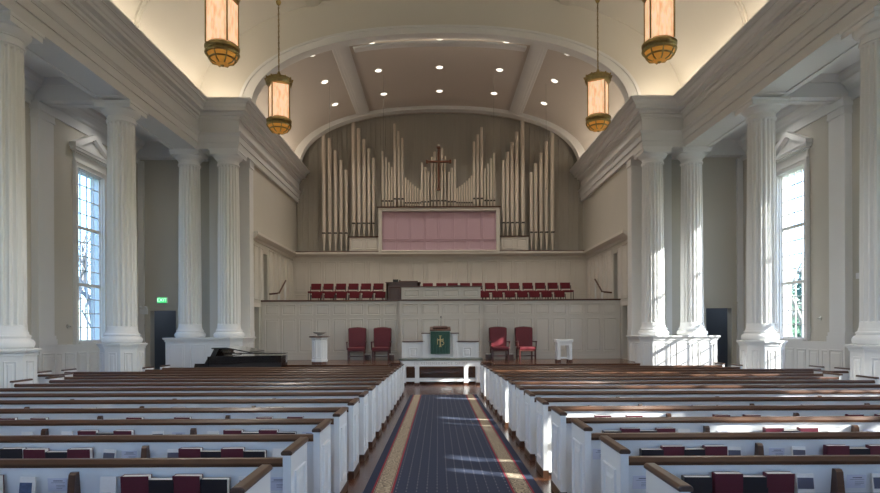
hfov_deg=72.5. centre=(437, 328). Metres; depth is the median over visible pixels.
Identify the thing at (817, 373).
pew
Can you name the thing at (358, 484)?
floor
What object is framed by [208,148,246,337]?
column
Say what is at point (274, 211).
wall
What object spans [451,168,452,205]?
pipe
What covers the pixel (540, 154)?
pipe
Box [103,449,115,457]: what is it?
pamphlet
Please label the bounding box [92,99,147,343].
column
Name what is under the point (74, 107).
trim
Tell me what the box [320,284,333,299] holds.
chair
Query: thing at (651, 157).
column
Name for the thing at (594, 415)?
hymnal
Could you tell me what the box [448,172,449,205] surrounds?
pipe
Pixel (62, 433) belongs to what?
pamphlet
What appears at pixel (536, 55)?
trim
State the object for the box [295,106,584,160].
trim
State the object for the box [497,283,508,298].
chair
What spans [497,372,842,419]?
pew
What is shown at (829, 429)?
pamphlet
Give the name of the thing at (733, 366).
pew
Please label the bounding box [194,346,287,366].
grand piano
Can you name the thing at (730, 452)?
print
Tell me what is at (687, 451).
bible
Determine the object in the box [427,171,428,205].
pipe
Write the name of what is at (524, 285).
chair
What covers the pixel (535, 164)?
pipe
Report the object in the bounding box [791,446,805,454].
pamphlet
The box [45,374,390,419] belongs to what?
pew
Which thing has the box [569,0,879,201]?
trim
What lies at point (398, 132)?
pipe
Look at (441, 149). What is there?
pipe
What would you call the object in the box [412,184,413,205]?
pipe
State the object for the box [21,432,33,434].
pamphlet
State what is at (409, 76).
ceiling
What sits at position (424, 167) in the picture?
pipe
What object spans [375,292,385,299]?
chair
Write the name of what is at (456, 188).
pipe
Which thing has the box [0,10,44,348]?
column
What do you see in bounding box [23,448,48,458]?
hymnal
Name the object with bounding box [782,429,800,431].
bible
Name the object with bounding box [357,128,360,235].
pipe
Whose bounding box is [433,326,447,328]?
bible
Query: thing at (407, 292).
partition
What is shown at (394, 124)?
pipe
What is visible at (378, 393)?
pew
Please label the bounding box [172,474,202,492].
hymnal
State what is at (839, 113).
trim
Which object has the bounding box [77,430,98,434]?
hymnal
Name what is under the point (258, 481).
pew
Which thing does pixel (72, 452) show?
hymnal
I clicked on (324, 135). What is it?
pipe
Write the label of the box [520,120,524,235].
pipe
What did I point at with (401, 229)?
organ case
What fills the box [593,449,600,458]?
card
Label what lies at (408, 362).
table
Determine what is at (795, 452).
print
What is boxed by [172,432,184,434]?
card
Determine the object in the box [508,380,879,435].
pew
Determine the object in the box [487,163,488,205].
pipe
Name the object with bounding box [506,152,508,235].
pipe
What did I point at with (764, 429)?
hymnal
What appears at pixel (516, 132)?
pipe
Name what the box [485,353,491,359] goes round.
wooden box
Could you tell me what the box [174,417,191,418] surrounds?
hymnal
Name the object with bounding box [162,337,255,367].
pedestal
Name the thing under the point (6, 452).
hymnal
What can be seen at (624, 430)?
hymnal
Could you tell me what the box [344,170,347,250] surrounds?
pipe
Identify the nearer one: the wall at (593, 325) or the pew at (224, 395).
the pew at (224, 395)
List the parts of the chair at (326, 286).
backrest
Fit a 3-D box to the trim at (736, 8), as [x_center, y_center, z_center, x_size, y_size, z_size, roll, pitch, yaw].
[0.068,-9.575,6.720,16.740,4.150,27.840,0,0,0]
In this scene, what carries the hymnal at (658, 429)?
in the pew at (561, 425)
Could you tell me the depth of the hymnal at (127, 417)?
6.64 m
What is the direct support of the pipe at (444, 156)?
on the organ case
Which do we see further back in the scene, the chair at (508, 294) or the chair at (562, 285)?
the chair at (562, 285)
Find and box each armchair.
[346,327,366,360]
[371,327,391,360]
[488,327,509,359]
[514,326,536,359]
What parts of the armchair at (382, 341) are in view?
seat, backrest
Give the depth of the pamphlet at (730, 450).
4.77 m
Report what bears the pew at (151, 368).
on the floor
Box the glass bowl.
[313,332,325,335]
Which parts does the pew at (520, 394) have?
panel, rail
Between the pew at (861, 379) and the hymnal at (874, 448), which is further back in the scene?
the pew at (861, 379)
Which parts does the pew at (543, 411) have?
panel, rail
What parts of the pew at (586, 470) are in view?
panel, rail, backrest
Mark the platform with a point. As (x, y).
(424, 371)
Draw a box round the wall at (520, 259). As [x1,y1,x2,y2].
[293,258,586,299]
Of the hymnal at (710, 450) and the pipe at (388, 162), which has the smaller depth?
the hymnal at (710, 450)
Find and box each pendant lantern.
[204,0,240,67]
[264,0,292,134]
[583,0,612,131]
[641,0,677,64]
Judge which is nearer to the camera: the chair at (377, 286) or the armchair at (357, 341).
the armchair at (357, 341)
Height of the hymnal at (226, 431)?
0.228 m
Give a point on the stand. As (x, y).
(558, 342)
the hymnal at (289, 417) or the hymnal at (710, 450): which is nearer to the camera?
the hymnal at (710, 450)
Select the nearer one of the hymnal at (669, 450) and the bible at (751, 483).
the bible at (751, 483)
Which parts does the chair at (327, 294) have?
backrest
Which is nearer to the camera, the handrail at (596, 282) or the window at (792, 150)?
the window at (792, 150)
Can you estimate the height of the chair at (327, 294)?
0.856 m
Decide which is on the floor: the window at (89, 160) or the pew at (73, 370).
the pew at (73, 370)
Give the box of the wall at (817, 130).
[743,97,859,341]
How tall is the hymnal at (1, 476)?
0.228 m
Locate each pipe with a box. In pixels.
[322,134,325,250]
[327,138,331,250]
[333,150,336,250]
[339,160,342,250]
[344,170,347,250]
[351,122,355,235]
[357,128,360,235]
[362,139,365,235]
[367,148,370,235]
[372,158,374,235]
[381,151,383,205]
[385,157,386,205]
[388,162,389,205]
[391,167,392,205]
[393,123,395,205]
[397,131,399,205]
[401,138,403,205]
[405,177,406,205]
[407,180,408,205]
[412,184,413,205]
[417,188,418,205]
[421,162,422,205]
[424,167,425,205]
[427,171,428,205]
[430,157,432,205]
[434,151,435,205]
[437,144,439,205]
[440,148,442,205]
[444,156,445,205]
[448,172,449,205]
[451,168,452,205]
[454,159,455,205]
[456,188,457,205]
[461,185,462,205]
[463,183,464,205]
[466,181,467,205]
[468,178,469,205]
[471,176,472,205]
[473,141,474,205]
[476,134,478,205]
[480,127,482,205]
[484,168,485,205]
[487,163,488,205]
[490,158,491,205]
[493,153,494,205]
[502,160,504,235]
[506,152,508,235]
[510,142,513,235]
[515,131,518,235]
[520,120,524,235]
[529,172,532,249]
[534,163,537,249]
[539,153,542,249]
[544,141,547,249]
[550,131,554,249]
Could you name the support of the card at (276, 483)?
in the pew at (83, 475)
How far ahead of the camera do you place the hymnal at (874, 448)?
4.74 m
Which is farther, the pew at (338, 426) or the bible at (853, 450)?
the pew at (338, 426)
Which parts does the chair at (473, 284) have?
backrest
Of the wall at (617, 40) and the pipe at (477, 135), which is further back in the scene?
the pipe at (477, 135)
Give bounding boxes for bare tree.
[79,226,90,326]
[81,232,89,279]
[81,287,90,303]
[792,262,803,336]
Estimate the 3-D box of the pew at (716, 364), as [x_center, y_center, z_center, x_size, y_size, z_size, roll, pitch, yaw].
[4.421,1.356,16.270,6.528,0.852,0.550,0,0,0]
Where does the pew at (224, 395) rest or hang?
on the floor
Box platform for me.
[288,358,639,382]
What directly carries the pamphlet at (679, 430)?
in the pew at (561, 425)
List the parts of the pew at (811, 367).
panel, rail, panel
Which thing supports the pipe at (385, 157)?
on the organ case
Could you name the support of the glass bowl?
on the baptismal font
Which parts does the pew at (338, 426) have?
rail, panel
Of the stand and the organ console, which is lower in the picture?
the stand
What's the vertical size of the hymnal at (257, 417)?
0.230 m
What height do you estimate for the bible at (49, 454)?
0.205 m
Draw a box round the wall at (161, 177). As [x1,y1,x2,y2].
[140,160,209,368]
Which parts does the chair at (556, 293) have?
backrest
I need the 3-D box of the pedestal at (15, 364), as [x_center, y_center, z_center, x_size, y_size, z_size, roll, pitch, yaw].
[-8.625,1.084,11.950,1.160,1.392,1.160,0,0,0]
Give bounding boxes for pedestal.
[0,348,41,387]
[96,343,147,371]
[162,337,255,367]
[626,335,719,365]
[736,340,787,368]
[845,344,879,383]
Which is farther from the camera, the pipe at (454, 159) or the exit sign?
the pipe at (454, 159)
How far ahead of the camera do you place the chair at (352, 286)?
25.63 m
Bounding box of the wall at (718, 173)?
[671,157,739,366]
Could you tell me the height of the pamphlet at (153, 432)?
0.218 m
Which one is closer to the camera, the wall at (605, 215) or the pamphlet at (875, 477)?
the pamphlet at (875, 477)
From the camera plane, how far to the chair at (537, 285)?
25.63 m
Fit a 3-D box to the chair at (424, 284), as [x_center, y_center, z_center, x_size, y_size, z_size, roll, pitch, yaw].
[-0.432,-1.535,25.366,0.460,0.856,0.691,0,0,0]
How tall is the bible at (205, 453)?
0.205 m
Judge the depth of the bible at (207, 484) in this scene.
3.80 m
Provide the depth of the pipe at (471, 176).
28.59 m
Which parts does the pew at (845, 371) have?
panel, rail, backrest, panel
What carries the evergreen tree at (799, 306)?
on the ground
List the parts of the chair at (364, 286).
backrest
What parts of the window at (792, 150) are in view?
sash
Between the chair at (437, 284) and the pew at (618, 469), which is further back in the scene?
the chair at (437, 284)
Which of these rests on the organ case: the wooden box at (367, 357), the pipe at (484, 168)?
the pipe at (484, 168)
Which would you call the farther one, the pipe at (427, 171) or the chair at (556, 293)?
the pipe at (427, 171)
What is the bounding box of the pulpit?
[402,327,478,357]
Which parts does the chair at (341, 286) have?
backrest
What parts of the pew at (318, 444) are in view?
rail, backrest, panel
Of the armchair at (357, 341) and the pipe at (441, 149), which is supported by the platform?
the armchair at (357, 341)
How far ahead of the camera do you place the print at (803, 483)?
3.83 m
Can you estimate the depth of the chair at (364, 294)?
24.54 m
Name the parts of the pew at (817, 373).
panel, rail, backrest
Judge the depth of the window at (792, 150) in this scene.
18.87 m
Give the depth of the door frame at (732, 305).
21.86 m
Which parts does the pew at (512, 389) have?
panel, rail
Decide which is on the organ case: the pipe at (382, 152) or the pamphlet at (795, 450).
the pipe at (382, 152)
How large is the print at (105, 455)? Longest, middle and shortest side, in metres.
0.096 x 0.070 x 0.002 m
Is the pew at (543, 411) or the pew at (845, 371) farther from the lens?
the pew at (845, 371)
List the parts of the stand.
leg, leg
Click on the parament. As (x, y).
(440, 340)
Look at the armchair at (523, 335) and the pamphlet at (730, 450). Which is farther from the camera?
the armchair at (523, 335)
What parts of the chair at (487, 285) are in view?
backrest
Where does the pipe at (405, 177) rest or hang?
on the organ case
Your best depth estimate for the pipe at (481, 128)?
28.57 m
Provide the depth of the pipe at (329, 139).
28.55 m
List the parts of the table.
leg, leg, leg, leg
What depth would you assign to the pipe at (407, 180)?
28.58 m
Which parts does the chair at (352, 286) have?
backrest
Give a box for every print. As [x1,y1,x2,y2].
[19,483,31,492]
[103,453,114,457]
[167,453,177,457]
[728,450,740,454]
[793,450,804,454]
[797,478,813,488]
[873,477,879,488]
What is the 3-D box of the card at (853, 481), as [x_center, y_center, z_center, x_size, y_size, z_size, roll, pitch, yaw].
[2.700,0.984,3.874,0.124,0.088,0.012,0,0,0]
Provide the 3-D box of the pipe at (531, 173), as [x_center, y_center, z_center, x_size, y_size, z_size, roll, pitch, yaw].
[4.450,-5.585,28.620,0.160,3.751,0.160,0,0,0]
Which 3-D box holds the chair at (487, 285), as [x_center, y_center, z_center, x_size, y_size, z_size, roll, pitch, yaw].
[2.220,-1.547,25.366,0.460,0.856,0.691,0,0,0]
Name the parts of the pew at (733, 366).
panel, rail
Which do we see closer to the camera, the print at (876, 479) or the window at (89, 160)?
the print at (876, 479)
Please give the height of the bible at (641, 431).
0.205 m
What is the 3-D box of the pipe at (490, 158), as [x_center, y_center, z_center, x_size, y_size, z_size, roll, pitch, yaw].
[2.533,-6.943,28.620,0.110,2.384,0.110,0,0,0]
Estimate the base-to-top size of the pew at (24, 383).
0.852 m
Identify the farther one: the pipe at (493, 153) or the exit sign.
the pipe at (493, 153)
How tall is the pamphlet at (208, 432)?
0.216 m
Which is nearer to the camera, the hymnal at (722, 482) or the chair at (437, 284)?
the hymnal at (722, 482)
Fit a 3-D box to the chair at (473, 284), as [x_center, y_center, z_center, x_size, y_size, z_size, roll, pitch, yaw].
[1.672,-1.544,25.366,0.460,0.856,0.691,0,0,0]
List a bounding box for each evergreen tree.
[792,255,803,336]
[792,289,803,336]
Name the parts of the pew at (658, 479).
panel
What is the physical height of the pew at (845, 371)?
0.852 m
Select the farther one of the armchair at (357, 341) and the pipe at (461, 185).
the pipe at (461, 185)
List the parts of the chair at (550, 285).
backrest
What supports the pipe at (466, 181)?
on the organ case
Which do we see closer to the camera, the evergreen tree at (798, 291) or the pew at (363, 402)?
the pew at (363, 402)
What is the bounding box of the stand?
[554,339,572,361]
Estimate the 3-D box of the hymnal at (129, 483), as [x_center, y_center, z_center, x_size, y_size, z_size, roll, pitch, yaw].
[-1.919,1.045,3.823,0.174,0.230,0.066,0,0,-2]
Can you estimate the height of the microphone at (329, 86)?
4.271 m
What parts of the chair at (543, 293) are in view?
backrest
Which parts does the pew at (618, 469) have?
panel, rail, backrest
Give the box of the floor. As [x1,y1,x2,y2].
[346,383,553,492]
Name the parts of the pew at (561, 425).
panel, rail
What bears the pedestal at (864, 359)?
on the floor
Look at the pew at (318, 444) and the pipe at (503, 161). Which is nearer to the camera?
the pew at (318, 444)
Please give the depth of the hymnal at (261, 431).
5.68 m
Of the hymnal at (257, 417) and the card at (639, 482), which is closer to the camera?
the card at (639, 482)
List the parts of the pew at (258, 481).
panel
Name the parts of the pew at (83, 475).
rail, backrest, panel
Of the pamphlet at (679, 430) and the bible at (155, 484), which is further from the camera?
the pamphlet at (679, 430)
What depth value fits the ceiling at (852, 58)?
15.74 m
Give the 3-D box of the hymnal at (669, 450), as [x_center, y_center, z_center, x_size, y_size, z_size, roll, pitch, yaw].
[1.863,1.042,4.767,0.174,0.228,0.055,0,1,0]
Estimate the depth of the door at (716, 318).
23.68 m
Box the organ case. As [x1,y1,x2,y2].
[295,206,583,253]
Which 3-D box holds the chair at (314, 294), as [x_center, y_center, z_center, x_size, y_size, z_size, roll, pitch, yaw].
[-4.954,-1.096,24.265,0.460,0.856,0.691,0,0,0]
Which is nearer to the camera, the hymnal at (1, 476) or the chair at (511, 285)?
the hymnal at (1, 476)
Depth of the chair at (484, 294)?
24.54 m
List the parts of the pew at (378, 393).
backrest, rail, panel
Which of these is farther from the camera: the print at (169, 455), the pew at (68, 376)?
the pew at (68, 376)
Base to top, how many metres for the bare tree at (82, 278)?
9.210 m
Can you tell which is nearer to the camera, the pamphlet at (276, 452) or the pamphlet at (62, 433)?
the pamphlet at (276, 452)
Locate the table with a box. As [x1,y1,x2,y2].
[399,358,482,384]
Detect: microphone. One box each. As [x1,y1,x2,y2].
[329,86,329,120]
[383,101,383,141]
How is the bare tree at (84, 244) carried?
on the ground
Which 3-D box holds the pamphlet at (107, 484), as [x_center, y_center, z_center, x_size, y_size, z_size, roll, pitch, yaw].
[-2.108,1.053,3.833,0.110,0.218,0.038,0,0,2]
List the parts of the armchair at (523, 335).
backrest, seat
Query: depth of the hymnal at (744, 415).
6.61 m
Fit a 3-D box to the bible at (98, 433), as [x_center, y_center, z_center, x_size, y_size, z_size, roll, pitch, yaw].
[-3.154,1.089,5.706,0.174,0.205,0.055,0,1,1]
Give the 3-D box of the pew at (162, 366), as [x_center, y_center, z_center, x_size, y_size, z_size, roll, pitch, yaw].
[-4.189,1.393,16.270,6.528,0.852,0.550,0,0,0]
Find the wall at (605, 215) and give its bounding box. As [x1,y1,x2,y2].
[583,164,627,359]
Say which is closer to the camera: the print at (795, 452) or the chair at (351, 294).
the print at (795, 452)
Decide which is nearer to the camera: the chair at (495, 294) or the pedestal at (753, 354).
the pedestal at (753, 354)
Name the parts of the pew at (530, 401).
panel, rail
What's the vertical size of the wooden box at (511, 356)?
0.250 m
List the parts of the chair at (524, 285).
backrest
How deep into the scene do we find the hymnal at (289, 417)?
6.62 m
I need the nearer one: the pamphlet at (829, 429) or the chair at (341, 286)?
the pamphlet at (829, 429)
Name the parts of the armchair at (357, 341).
seat, backrest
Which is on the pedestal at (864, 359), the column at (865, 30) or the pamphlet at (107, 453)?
the column at (865, 30)
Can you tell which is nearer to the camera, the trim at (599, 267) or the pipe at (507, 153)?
the trim at (599, 267)
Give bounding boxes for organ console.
[385,281,420,299]
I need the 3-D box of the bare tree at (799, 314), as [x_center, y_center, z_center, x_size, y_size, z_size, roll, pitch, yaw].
[18.932,-1.059,29.284,5.046,7.488,3.049,0,0,0]
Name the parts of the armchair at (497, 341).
backrest, seat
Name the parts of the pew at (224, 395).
backrest, rail, panel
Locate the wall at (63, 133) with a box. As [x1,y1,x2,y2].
[25,102,137,344]
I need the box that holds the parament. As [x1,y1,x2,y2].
[431,331,449,353]
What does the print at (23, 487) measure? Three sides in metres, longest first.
0.160 x 0.085 x 0.002 m
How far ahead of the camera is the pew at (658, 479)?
3.14 m
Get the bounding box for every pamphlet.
[19,477,36,492]
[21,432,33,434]
[61,432,72,434]
[100,476,116,492]
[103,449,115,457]
[152,431,163,434]
[167,449,177,457]
[207,431,218,434]
[273,449,283,456]
[678,429,689,431]
[727,447,740,454]
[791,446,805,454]
[795,473,814,492]
[827,428,838,431]
[871,473,879,492]
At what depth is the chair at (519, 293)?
24.54 m
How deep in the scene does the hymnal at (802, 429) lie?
5.67 m
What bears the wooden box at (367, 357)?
on the platform
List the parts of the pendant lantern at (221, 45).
glass panel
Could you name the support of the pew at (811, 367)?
on the floor
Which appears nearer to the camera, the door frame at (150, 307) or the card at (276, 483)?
the card at (276, 483)
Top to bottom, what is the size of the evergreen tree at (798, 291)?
9.255 m
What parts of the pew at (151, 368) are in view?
rail, panel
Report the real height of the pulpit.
1.259 m
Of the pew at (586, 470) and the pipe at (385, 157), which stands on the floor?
the pew at (586, 470)
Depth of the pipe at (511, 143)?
28.56 m
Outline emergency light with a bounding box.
[139,306,147,313]
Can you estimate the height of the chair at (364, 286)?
0.856 m
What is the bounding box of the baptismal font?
[309,336,329,363]
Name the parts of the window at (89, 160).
sash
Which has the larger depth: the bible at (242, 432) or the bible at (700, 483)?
the bible at (242, 432)
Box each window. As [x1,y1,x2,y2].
[69,135,106,343]
[775,132,812,340]
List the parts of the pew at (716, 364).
panel, rail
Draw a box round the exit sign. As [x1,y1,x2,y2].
[157,297,167,302]
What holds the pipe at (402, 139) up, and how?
on the organ case
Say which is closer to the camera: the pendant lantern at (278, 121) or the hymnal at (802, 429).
the hymnal at (802, 429)
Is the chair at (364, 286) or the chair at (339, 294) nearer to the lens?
the chair at (339, 294)
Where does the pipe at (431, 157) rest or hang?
on the organ case
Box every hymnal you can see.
[0,417,17,419]
[0,447,26,458]
[0,475,3,492]
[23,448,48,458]
[30,417,48,419]
[67,448,93,457]
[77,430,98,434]
[113,430,134,434]
[120,474,151,492]
[126,417,143,418]
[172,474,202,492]
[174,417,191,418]
[178,447,202,457]
[221,447,244,457]
[223,429,242,433]
[256,416,272,418]
[259,429,278,433]
[287,416,303,418]
[594,415,610,416]
[620,428,639,432]
[625,415,642,416]
[655,427,674,432]
[660,445,684,455]
[702,445,726,455]
[712,414,729,416]
[712,472,742,492]
[743,414,760,416]
[762,427,783,431]
[763,471,794,492]
[797,427,817,431]
[823,444,849,454]
[845,414,863,415]
[865,444,879,454]
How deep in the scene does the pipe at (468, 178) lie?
28.59 m
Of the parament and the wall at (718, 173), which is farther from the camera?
the wall at (718, 173)
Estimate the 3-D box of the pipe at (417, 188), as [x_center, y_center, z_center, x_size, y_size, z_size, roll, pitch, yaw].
[-0.963,-6.224,28.620,0.080,0.976,0.080,0,0,0]
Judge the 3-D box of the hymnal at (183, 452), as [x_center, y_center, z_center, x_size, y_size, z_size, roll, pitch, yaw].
[-1.962,1.059,4.765,0.174,0.228,0.055,0,2,2]
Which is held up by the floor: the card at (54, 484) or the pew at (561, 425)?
the pew at (561, 425)
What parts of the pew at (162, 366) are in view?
rail, panel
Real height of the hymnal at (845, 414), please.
0.228 m
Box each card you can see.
[47,478,66,490]
[121,451,136,457]
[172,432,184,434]
[270,477,282,490]
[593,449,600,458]
[633,476,645,488]
[769,448,784,454]
[846,475,865,487]
[863,429,875,431]
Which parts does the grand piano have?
lid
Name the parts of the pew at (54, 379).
panel, backrest, rail, panel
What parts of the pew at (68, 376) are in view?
backrest, rail, panel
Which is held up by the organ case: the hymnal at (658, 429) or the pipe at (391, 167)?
the pipe at (391, 167)
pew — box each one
[0,381,381,436]
[0,385,375,447]
[0,391,368,461]
[0,398,359,478]
[0,407,347,492]
[0,419,331,492]
[0,437,308,492]
[10,377,386,427]
[37,369,396,408]
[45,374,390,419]
[56,371,393,413]
[61,367,399,403]
[142,365,401,399]
[159,364,403,395]
[230,464,272,492]
[480,362,724,395]
[483,364,742,398]
[485,365,824,403]
[489,367,849,407]
[492,369,830,413]
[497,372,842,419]
[502,375,878,426]
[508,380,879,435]
[515,385,879,446]
[524,390,879,460]
[535,397,879,477]
[550,406,879,492]
[570,418,879,492]
[599,435,879,492]
[644,463,693,492]
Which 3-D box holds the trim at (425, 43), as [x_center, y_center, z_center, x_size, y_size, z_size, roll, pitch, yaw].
[0.067,-9.940,21.100,6.094,0.281,0.300,0,0,0]
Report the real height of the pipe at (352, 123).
5.722 m
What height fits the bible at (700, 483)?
0.205 m
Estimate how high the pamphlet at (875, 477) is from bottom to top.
0.218 m
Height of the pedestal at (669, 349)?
1.580 m
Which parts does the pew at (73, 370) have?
rail, panel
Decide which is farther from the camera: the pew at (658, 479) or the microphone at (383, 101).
the microphone at (383, 101)
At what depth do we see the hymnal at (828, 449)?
4.74 m
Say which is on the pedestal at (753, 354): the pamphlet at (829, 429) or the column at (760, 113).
the column at (760, 113)
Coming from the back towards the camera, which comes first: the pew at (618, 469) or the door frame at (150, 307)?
the door frame at (150, 307)
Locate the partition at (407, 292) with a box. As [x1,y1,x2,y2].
[400,286,481,298]
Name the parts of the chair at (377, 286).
backrest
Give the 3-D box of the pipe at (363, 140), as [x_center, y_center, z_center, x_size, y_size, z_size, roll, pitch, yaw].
[-3.526,-6.711,28.620,0.175,4.673,0.175,0,0,0]
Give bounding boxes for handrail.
[269,280,285,299]
[594,279,611,298]
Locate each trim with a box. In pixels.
[0,0,309,202]
[24,65,215,163]
[29,100,57,373]
[133,0,747,33]
[138,160,254,341]
[239,24,640,103]
[254,231,295,347]
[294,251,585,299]
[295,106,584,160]
[332,46,547,114]
[353,40,526,52]
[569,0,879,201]
[584,230,628,359]
[626,158,743,338]
[664,60,859,160]
[825,97,853,370]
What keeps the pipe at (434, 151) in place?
on the organ case
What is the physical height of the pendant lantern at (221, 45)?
5.819 m
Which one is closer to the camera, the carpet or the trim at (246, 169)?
the carpet
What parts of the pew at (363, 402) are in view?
rail, panel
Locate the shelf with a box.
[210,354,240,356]
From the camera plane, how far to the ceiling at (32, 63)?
15.78 m
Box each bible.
[45,451,66,457]
[96,432,113,434]
[148,477,173,492]
[200,450,220,457]
[200,477,230,492]
[241,432,258,433]
[243,450,266,457]
[277,431,296,433]
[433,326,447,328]
[602,430,621,432]
[639,448,663,455]
[640,430,656,432]
[681,475,711,492]
[684,448,704,455]
[743,475,767,492]
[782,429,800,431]
[850,447,869,454]
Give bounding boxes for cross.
[426,146,450,190]
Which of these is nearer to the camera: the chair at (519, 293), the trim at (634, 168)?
the trim at (634, 168)
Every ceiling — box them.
[24,53,157,141]
[111,0,768,151]
[724,49,859,138]
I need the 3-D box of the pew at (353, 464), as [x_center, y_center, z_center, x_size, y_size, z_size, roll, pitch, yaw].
[-4.180,1.257,6.870,6.508,0.852,0.550,0,0,0]
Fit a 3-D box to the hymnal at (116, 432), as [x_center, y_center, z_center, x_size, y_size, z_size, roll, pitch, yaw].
[-2.982,1.077,5.703,0.174,0.230,0.065,0,0,3]
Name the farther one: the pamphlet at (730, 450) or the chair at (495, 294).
the chair at (495, 294)
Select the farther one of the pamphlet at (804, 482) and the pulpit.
the pulpit
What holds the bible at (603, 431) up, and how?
in the pew at (561, 425)
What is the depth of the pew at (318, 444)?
4.81 m
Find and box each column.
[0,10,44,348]
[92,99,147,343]
[169,148,208,337]
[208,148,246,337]
[633,146,671,335]
[671,146,711,335]
[733,97,789,340]
[839,6,879,344]
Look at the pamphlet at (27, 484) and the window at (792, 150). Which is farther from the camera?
the window at (792, 150)
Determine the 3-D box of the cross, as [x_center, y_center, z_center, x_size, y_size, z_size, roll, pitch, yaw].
[0.033,-7.584,28.400,1.200,2.079,0.220,0,0,0]
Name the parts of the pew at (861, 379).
panel, rail, panel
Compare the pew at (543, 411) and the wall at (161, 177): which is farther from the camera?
the wall at (161, 177)
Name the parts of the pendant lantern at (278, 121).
crown, glass panel, chain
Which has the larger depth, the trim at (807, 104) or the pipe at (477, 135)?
the pipe at (477, 135)
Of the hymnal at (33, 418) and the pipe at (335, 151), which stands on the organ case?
the pipe at (335, 151)
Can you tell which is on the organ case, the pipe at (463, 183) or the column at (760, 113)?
the pipe at (463, 183)
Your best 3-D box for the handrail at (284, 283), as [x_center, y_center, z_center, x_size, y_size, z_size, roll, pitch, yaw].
[-6.569,-1.388,24.939,0.426,1.453,1.747,0,0,0]
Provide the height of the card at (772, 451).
0.088 m
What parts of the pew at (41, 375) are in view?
panel, backrest, rail, panel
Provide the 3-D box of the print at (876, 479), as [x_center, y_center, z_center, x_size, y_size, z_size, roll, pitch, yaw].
[2.835,0.984,3.832,0.096,0.070,0.002,-2,-7,6]
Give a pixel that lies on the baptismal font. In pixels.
(319, 343)
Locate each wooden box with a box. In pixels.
[365,354,370,359]
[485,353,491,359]
[509,353,513,359]
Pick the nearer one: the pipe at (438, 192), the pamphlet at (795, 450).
the pamphlet at (795, 450)
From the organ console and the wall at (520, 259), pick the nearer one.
the organ console
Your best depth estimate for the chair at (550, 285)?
25.63 m
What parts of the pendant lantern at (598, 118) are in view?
glass panel, crown, chain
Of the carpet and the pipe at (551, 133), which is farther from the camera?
the pipe at (551, 133)
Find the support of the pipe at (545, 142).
on the organ case
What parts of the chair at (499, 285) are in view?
backrest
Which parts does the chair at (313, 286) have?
backrest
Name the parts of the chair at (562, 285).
backrest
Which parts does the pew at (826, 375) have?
panel, rail, backrest, panel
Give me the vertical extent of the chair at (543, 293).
0.856 m
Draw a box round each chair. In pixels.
[308,284,320,299]
[311,292,321,299]
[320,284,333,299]
[324,292,334,299]
[333,283,345,299]
[336,292,346,299]
[346,283,358,299]
[349,292,359,299]
[359,283,370,299]
[362,292,372,299]
[372,283,383,299]
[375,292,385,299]
[423,283,432,285]
[436,283,445,285]
[472,283,482,298]
[481,291,489,298]
[485,283,496,298]
[492,291,502,298]
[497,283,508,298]
[504,291,515,298]
[509,283,520,298]
[517,291,527,298]
[522,283,534,298]
[529,291,539,298]
[535,283,547,298]
[541,291,552,298]
[547,283,560,298]
[554,291,565,298]
[560,282,573,298]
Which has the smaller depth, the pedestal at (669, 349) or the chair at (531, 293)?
the pedestal at (669, 349)
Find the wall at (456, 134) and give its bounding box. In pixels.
[297,113,582,250]
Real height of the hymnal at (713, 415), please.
0.228 m
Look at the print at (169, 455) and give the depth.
4.77 m
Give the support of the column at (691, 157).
on the pedestal at (669, 349)
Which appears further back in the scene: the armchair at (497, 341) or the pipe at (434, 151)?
the pipe at (434, 151)
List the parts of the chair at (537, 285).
backrest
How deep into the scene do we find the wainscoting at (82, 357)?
18.13 m
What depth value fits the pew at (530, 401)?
7.63 m
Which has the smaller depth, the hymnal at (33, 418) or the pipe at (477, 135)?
the hymnal at (33, 418)
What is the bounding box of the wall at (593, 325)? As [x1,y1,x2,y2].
[261,299,620,359]
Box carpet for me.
[363,394,542,492]
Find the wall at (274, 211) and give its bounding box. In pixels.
[253,165,296,349]
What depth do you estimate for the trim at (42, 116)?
16.25 m
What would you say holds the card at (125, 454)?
in the pew at (318, 444)
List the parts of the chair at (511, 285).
backrest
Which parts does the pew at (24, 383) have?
panel, backrest, rail, panel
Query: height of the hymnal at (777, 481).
0.230 m
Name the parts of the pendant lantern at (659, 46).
glass panel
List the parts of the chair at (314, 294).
backrest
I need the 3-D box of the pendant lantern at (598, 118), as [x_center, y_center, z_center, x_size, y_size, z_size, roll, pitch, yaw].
[4.378,-8.303,16.450,0.777,5.819,0.777,0,0,-19]
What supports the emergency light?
attached to the wall at (161, 177)
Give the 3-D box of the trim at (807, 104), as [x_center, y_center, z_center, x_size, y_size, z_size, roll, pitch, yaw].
[9.057,-6.465,7.350,4.050,0.730,29.100,0,0,0]
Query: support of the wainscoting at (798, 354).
attached to the wall at (817, 130)
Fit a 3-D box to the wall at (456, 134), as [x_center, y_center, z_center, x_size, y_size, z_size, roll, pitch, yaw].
[0.109,-7.090,29.265,13.960,7.300,0.270,0,0,0]
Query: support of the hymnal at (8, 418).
in the pew at (353, 464)
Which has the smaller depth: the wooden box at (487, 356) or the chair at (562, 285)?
the wooden box at (487, 356)
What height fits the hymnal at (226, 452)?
0.230 m
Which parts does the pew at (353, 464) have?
rail, panel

